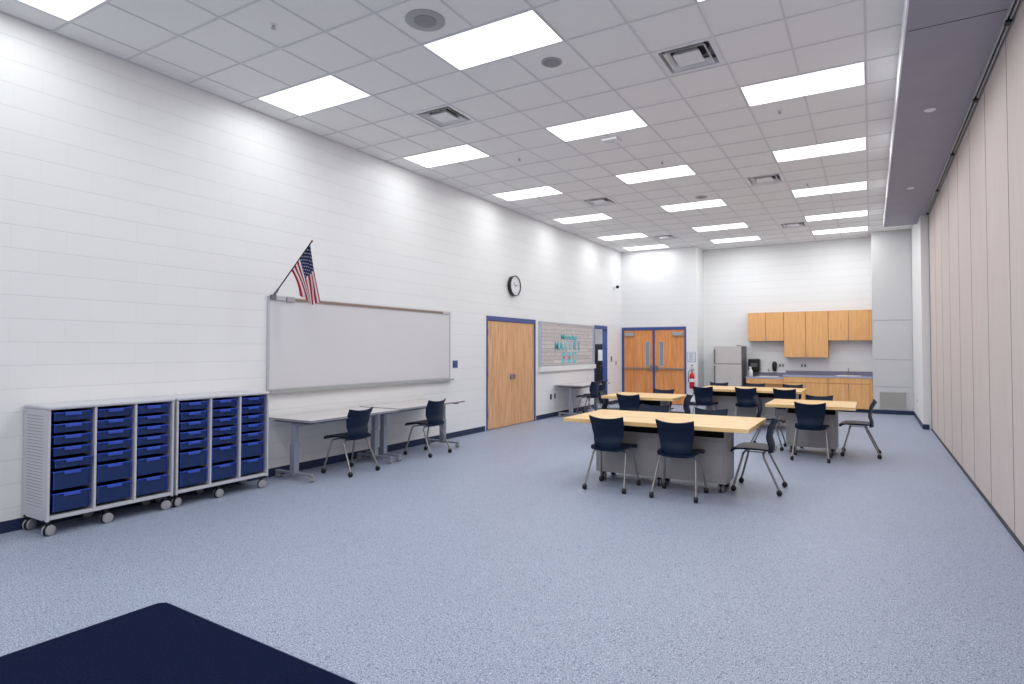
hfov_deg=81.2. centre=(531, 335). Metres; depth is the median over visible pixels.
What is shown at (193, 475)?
tray
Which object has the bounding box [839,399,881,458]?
chair
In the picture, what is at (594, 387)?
chair
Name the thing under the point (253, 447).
tray
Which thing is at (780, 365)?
wall outlet
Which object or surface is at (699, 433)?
shelf
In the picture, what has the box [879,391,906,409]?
air vent
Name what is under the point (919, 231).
wall
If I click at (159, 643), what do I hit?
area rug
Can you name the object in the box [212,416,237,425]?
tray
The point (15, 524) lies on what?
baseboard
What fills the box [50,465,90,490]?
tray
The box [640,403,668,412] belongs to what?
chair
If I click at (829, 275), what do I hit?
wall
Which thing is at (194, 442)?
tray
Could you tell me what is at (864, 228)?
ceiling light
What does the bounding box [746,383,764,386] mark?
chair
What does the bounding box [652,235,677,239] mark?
ceiling vent
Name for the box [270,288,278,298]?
socket
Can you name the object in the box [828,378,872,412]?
base cabinet
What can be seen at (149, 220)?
wall
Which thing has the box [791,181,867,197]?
ceiling light
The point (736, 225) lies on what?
ceiling light
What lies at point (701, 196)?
ceiling speaker
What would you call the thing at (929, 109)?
recessed light
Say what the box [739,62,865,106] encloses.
ceiling light
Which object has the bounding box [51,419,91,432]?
tray
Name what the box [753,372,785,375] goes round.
sink
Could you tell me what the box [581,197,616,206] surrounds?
ceiling vent
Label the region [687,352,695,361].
framed notice
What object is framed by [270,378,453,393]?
marker tray
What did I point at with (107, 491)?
tray
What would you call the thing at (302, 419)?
table
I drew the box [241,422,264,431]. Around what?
tray
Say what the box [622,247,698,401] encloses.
wall
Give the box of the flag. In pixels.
[270,240,319,304]
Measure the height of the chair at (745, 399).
0.823 m
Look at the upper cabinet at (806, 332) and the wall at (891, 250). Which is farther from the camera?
the upper cabinet at (806, 332)
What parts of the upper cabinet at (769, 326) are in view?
door, door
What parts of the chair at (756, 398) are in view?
backrest, seat, leg, leg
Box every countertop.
[746,372,785,378]
[783,370,872,377]
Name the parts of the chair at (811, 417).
leg, leg, backrest, seat, leg, leg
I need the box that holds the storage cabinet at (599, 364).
[595,344,602,403]
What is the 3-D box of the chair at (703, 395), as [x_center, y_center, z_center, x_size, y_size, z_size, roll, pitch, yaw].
[3.550,1.434,12.227,0.512,0.823,0.553,-1,-2,30]
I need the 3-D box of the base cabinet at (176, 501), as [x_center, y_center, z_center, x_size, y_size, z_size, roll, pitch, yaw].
[-3.443,1.171,6.434,0.474,1.086,1.054,-1,-2,30]
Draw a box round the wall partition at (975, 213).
[925,0,1023,551]
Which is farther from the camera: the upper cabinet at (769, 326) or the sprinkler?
the upper cabinet at (769, 326)
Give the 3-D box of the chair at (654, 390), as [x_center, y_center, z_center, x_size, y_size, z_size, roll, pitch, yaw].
[2.395,1.407,11.074,0.512,0.823,0.553,-1,-2,30]
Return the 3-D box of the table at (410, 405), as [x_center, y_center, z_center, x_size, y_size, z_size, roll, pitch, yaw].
[-1.772,1.398,9.046,0.759,0.748,1.516,-1,-2,30]
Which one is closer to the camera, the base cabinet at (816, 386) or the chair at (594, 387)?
the chair at (594, 387)
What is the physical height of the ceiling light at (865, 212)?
0.081 m
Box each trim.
[883,0,908,226]
[908,9,1007,31]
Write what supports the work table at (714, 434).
on the floor
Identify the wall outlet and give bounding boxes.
[778,363,784,367]
[800,363,806,367]
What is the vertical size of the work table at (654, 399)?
0.763 m
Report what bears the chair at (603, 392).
on the floor
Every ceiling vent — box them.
[411,105,475,128]
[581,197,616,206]
[651,38,725,76]
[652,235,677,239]
[744,173,784,185]
[778,222,807,228]
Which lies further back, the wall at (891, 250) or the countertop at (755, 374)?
the countertop at (755, 374)
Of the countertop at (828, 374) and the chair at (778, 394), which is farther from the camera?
the countertop at (828, 374)
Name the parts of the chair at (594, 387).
seat, backrest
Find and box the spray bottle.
[749,367,752,375]
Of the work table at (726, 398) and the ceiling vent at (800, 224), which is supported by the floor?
the work table at (726, 398)
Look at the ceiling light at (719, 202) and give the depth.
12.01 m
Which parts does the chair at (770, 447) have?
leg, leg, seat, leg, backrest, leg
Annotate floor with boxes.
[0,403,1023,683]
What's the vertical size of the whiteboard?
1.205 m
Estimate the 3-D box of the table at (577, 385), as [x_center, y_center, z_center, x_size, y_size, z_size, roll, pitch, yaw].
[1.245,1.528,14.395,0.724,0.738,1.616,-1,-2,30]
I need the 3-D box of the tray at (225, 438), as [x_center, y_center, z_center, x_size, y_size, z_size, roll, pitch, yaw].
[-3.432,1.114,6.435,0.412,0.074,0.288,-1,-2,30]
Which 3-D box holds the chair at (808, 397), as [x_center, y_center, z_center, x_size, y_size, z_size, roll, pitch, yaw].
[4.589,1.372,9.541,0.512,0.823,0.553,-1,-2,30]
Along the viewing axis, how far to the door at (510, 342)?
12.23 m
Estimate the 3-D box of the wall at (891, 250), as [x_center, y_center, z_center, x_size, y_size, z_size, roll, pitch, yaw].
[8.927,-0.371,14.660,0.978,4.547,0.710,-1,-2,30]
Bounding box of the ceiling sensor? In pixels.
[602,136,620,143]
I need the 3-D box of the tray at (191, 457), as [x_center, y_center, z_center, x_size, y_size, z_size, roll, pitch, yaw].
[-3.596,1.252,6.144,0.412,0.155,0.288,-1,-2,30]
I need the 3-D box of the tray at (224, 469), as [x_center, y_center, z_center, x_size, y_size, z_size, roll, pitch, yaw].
[-3.432,1.443,6.428,0.412,0.155,0.288,-1,-2,30]
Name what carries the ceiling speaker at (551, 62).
attached to the ceiling at (372, 36)
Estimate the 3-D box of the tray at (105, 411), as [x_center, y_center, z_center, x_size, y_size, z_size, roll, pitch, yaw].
[-3.956,0.699,5.523,0.412,0.074,0.288,-1,-2,30]
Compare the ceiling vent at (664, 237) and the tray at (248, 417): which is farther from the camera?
the ceiling vent at (664, 237)
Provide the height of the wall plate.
0.130 m
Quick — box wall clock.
[507,276,520,295]
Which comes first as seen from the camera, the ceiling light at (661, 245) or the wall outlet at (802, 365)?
the wall outlet at (802, 365)
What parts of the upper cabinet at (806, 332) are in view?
door, door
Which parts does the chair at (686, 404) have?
seat, backrest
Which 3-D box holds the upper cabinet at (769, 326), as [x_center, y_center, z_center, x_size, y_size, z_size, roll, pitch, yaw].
[6.409,-0.235,16.297,0.913,0.772,0.344,-1,-2,30]
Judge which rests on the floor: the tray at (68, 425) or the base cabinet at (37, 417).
the base cabinet at (37, 417)
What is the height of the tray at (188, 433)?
0.074 m
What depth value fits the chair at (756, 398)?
9.56 m
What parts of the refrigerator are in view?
freezer door, door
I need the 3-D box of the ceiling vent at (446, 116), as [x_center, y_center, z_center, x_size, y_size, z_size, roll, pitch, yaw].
[-1.091,-2.764,7.421,0.600,0.108,0.600,-1,-2,30]
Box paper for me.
[598,350,601,360]
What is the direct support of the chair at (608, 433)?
on the floor
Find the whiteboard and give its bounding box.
[266,296,453,393]
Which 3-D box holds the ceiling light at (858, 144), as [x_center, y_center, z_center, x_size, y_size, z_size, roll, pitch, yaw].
[4.161,-2.720,8.645,1.215,0.081,0.606,-1,-2,30]
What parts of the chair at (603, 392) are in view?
backrest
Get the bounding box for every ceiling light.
[17,0,106,21]
[258,75,370,115]
[403,144,488,167]
[423,10,563,70]
[492,186,562,200]
[544,110,647,141]
[552,213,612,223]
[596,233,648,240]
[615,165,695,183]
[623,244,668,250]
[660,199,726,211]
[692,223,748,231]
[710,236,761,243]
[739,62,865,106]
[772,137,866,162]
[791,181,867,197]
[805,210,867,221]
[811,226,867,234]
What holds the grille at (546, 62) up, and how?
attached to the ceiling speaker at (551, 62)
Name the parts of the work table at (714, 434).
door, rail, door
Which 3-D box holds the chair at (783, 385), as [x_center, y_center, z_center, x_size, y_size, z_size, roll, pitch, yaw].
[5.499,1.443,12.611,0.512,0.823,0.553,-1,-2,30]
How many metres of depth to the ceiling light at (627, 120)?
7.75 m
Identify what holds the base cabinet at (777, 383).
on the floor
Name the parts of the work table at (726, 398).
door, rail, door, door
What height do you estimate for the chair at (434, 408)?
0.823 m
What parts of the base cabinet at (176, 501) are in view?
panel, panel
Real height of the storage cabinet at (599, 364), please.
1.720 m
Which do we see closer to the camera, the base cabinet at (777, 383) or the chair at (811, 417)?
the chair at (811, 417)
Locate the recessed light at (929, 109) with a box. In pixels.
[924,108,935,111]
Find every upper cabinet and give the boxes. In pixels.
[748,312,783,340]
[784,311,828,357]
[828,310,871,340]
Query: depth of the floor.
4.20 m
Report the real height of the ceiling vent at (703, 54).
0.108 m
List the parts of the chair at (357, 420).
leg, leg, seat, leg, backrest, leg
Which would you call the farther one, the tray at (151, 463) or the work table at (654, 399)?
the work table at (654, 399)
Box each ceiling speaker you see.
[405,9,444,30]
[541,57,561,67]
[695,195,706,198]
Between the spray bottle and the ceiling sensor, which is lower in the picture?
the spray bottle
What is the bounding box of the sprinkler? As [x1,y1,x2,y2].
[269,22,277,29]
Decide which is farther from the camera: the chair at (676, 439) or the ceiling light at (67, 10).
the chair at (676, 439)
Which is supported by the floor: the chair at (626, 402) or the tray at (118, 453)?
the chair at (626, 402)
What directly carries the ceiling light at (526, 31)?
attached to the ceiling at (372, 36)
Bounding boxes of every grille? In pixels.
[414,15,436,27]
[543,59,559,66]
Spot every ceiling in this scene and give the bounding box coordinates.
[0,0,911,252]
[884,0,1010,226]
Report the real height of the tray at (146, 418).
0.074 m
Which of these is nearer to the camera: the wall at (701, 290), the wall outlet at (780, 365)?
the wall outlet at (780, 365)
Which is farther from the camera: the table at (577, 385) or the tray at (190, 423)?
the table at (577, 385)
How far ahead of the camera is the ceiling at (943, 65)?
5.99 m
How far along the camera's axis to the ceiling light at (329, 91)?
6.82 m
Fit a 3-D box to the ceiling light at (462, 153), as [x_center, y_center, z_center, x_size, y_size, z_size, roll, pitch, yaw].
[-1.284,-2.713,8.932,1.215,0.081,0.606,-1,-2,30]
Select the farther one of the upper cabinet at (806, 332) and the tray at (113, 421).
the upper cabinet at (806, 332)
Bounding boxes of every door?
[486,316,535,430]
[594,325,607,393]
[622,326,686,403]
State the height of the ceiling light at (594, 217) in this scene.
0.081 m
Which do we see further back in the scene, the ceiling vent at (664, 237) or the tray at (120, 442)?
the ceiling vent at (664, 237)
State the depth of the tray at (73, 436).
5.16 m
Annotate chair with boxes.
[321,407,379,476]
[403,398,451,457]
[576,381,601,412]
[582,380,609,412]
[582,415,640,493]
[599,389,618,409]
[616,393,639,410]
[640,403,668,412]
[649,419,707,502]
[653,388,673,411]
[668,393,693,413]
[692,386,717,412]
[695,407,727,415]
[705,382,727,408]
[730,415,787,495]
[734,387,762,430]
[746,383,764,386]
[751,395,786,450]
[773,388,795,428]
[782,384,802,399]
[790,401,831,462]
[800,395,832,447]
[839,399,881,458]
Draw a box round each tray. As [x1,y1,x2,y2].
[49,486,90,512]
[50,442,91,456]
[50,453,92,468]
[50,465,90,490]
[51,408,91,420]
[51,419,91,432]
[51,431,91,444]
[96,459,131,482]
[96,479,131,503]
[97,405,132,417]
[97,416,132,428]
[97,427,131,439]
[97,437,131,450]
[97,448,131,461]
[136,453,168,475]
[136,472,167,495]
[137,403,168,413]
[137,413,168,424]
[137,423,168,434]
[137,433,168,445]
[137,443,168,455]
[178,438,207,449]
[178,448,207,468]
[178,466,207,486]
[179,400,207,409]
[179,409,207,419]
[179,419,207,429]
[179,428,207,439]
[211,460,236,480]
[212,398,237,406]
[212,407,237,416]
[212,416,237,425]
[212,425,237,435]
[212,434,236,444]
[212,443,236,462]
[241,396,264,404]
[241,404,264,413]
[241,413,264,422]
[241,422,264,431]
[241,430,263,440]
[241,439,263,457]
[241,456,263,474]
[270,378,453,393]
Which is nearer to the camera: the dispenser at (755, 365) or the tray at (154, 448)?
the tray at (154, 448)
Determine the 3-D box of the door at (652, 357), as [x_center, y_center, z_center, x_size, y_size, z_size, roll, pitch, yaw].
[3.556,0.860,17.325,1.920,2.210,0.310,-1,-2,30]
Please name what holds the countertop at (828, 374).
on the base cabinet at (816, 386)
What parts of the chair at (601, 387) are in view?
backrest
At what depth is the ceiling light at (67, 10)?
5.03 m
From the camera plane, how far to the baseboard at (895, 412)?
14.22 m
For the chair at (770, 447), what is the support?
on the floor
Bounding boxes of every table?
[269,407,398,482]
[360,399,464,461]
[555,382,609,416]
[564,409,765,492]
[601,392,686,411]
[705,386,806,423]
[765,399,856,455]
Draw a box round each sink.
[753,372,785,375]
[756,369,779,378]
[836,368,860,376]
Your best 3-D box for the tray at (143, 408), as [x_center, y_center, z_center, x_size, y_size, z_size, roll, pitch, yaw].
[-3.792,0.705,5.811,0.412,0.074,0.288,-1,-2,30]
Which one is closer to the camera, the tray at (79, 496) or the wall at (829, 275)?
the tray at (79, 496)
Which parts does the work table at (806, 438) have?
door, rail, door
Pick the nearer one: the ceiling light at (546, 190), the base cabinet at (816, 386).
the ceiling light at (546, 190)
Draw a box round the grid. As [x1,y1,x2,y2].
[0,0,911,252]
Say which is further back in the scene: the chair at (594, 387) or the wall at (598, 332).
the wall at (598, 332)
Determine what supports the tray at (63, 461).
in the base cabinet at (37, 417)
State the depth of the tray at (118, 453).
5.44 m
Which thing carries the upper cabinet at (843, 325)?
attached to the wall at (829, 275)
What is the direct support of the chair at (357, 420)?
on the floor
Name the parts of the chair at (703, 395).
backrest, seat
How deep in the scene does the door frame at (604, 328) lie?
16.71 m
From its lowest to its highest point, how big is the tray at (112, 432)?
0.074 m
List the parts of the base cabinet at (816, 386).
door, drawer, door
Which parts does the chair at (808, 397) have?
backrest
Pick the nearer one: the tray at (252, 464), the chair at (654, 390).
the tray at (252, 464)
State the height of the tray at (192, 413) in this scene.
0.074 m
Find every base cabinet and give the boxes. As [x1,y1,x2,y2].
[22,396,174,535]
[151,390,269,506]
[746,378,782,387]
[783,377,827,399]
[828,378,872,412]
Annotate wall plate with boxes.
[453,360,457,367]
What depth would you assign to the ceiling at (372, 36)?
6.65 m
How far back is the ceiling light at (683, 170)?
9.88 m
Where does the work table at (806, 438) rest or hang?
on the floor
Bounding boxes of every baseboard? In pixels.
[0,400,617,533]
[873,409,929,429]
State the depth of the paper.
17.20 m
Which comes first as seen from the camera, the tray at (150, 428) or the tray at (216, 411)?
the tray at (150, 428)
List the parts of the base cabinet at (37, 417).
panel, panel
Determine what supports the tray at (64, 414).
in the base cabinet at (37, 417)
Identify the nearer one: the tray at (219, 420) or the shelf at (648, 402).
the tray at (219, 420)
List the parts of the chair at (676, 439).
leg, leg, backrest, seat, leg, leg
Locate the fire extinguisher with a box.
[688,369,694,388]
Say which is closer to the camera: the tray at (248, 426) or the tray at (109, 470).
the tray at (109, 470)
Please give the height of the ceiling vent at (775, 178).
0.108 m
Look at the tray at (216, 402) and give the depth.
6.37 m
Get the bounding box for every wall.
[0,12,621,521]
[595,329,601,343]
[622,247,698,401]
[699,248,703,386]
[703,237,872,386]
[871,229,913,410]
[911,215,931,429]
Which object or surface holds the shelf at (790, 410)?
attached to the work table at (806, 438)
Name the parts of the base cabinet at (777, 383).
slanted panel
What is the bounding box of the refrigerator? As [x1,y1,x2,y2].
[713,345,746,386]
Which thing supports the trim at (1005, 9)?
attached to the ceiling at (943, 65)
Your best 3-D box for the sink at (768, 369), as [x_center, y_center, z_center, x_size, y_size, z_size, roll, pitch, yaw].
[6.380,1.072,16.117,0.570,0.344,0.397,-1,-2,30]
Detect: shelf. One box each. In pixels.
[624,425,723,437]
[640,400,659,405]
[713,391,773,397]
[788,408,834,414]
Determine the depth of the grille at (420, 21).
5.22 m
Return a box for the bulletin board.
[538,321,595,371]
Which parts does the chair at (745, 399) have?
seat, backrest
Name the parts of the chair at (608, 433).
leg, leg, backrest, seat, leg, leg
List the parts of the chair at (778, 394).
backrest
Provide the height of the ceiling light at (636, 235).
0.081 m
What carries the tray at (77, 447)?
in the base cabinet at (37, 417)
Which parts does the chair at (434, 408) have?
leg, seat, leg, backrest, leg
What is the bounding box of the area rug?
[0,603,357,683]
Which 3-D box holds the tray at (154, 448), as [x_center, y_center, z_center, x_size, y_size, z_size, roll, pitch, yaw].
[-3.792,1.099,5.802,0.412,0.074,0.288,-1,-2,30]
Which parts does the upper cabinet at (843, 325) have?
door, door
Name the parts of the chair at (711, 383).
backrest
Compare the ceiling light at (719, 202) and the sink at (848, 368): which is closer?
the ceiling light at (719, 202)
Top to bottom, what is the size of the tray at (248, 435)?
0.074 m
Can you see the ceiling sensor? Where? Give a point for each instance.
(614, 139)
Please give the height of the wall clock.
0.424 m
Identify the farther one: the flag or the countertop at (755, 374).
the countertop at (755, 374)
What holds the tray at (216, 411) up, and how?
in the base cabinet at (176, 501)
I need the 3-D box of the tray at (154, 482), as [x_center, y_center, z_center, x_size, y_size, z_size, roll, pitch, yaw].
[-3.792,1.429,5.794,0.412,0.155,0.288,-1,-2,30]
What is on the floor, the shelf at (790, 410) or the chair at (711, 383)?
the chair at (711, 383)
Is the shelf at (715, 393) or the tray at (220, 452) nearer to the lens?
the tray at (220, 452)
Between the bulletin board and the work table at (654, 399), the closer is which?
the work table at (654, 399)
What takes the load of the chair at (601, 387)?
on the floor
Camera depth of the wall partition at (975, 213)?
5.97 m
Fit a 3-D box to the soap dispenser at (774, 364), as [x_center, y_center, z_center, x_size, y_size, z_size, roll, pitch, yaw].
[6.629,0.859,16.287,0.130,0.305,0.130,-1,-2,30]
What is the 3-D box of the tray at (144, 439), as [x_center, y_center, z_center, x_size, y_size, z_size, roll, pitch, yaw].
[-3.792,1.001,5.804,0.412,0.074,0.288,-1,-2,30]
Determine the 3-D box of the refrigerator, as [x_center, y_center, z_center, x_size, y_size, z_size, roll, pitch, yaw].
[5.484,1.109,16.518,0.755,1.675,0.799,-1,-2,30]
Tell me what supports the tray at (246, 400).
in the base cabinet at (176, 501)
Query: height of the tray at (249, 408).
0.074 m
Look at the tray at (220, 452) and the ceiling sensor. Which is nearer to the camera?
the tray at (220, 452)
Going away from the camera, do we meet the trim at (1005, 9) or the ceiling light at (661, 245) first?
the trim at (1005, 9)
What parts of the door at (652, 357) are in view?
window trim, window trim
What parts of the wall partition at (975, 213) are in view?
partition panel, partition panel, partition panel, partition panel, partition panel, partition panel, partition panel, partition panel, partition panel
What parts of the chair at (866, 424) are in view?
leg, seat, leg, backrest, leg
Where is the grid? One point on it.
(784, 18)
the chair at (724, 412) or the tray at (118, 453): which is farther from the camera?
the chair at (724, 412)
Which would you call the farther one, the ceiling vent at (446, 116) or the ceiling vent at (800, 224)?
the ceiling vent at (800, 224)
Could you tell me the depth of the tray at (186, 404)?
6.08 m
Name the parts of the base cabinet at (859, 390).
door, drawer, door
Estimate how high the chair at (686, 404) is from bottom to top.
0.823 m
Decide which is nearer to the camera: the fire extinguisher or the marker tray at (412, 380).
the marker tray at (412, 380)
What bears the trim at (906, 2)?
attached to the ceiling at (943, 65)
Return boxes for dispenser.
[748,359,760,371]
[772,361,776,372]
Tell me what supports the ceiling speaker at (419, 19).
attached to the ceiling at (372, 36)
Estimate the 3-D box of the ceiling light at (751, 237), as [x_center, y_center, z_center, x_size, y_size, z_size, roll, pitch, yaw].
[5.351,-2.556,15.678,1.215,0.081,0.606,-1,-2,30]
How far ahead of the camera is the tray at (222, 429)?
6.37 m

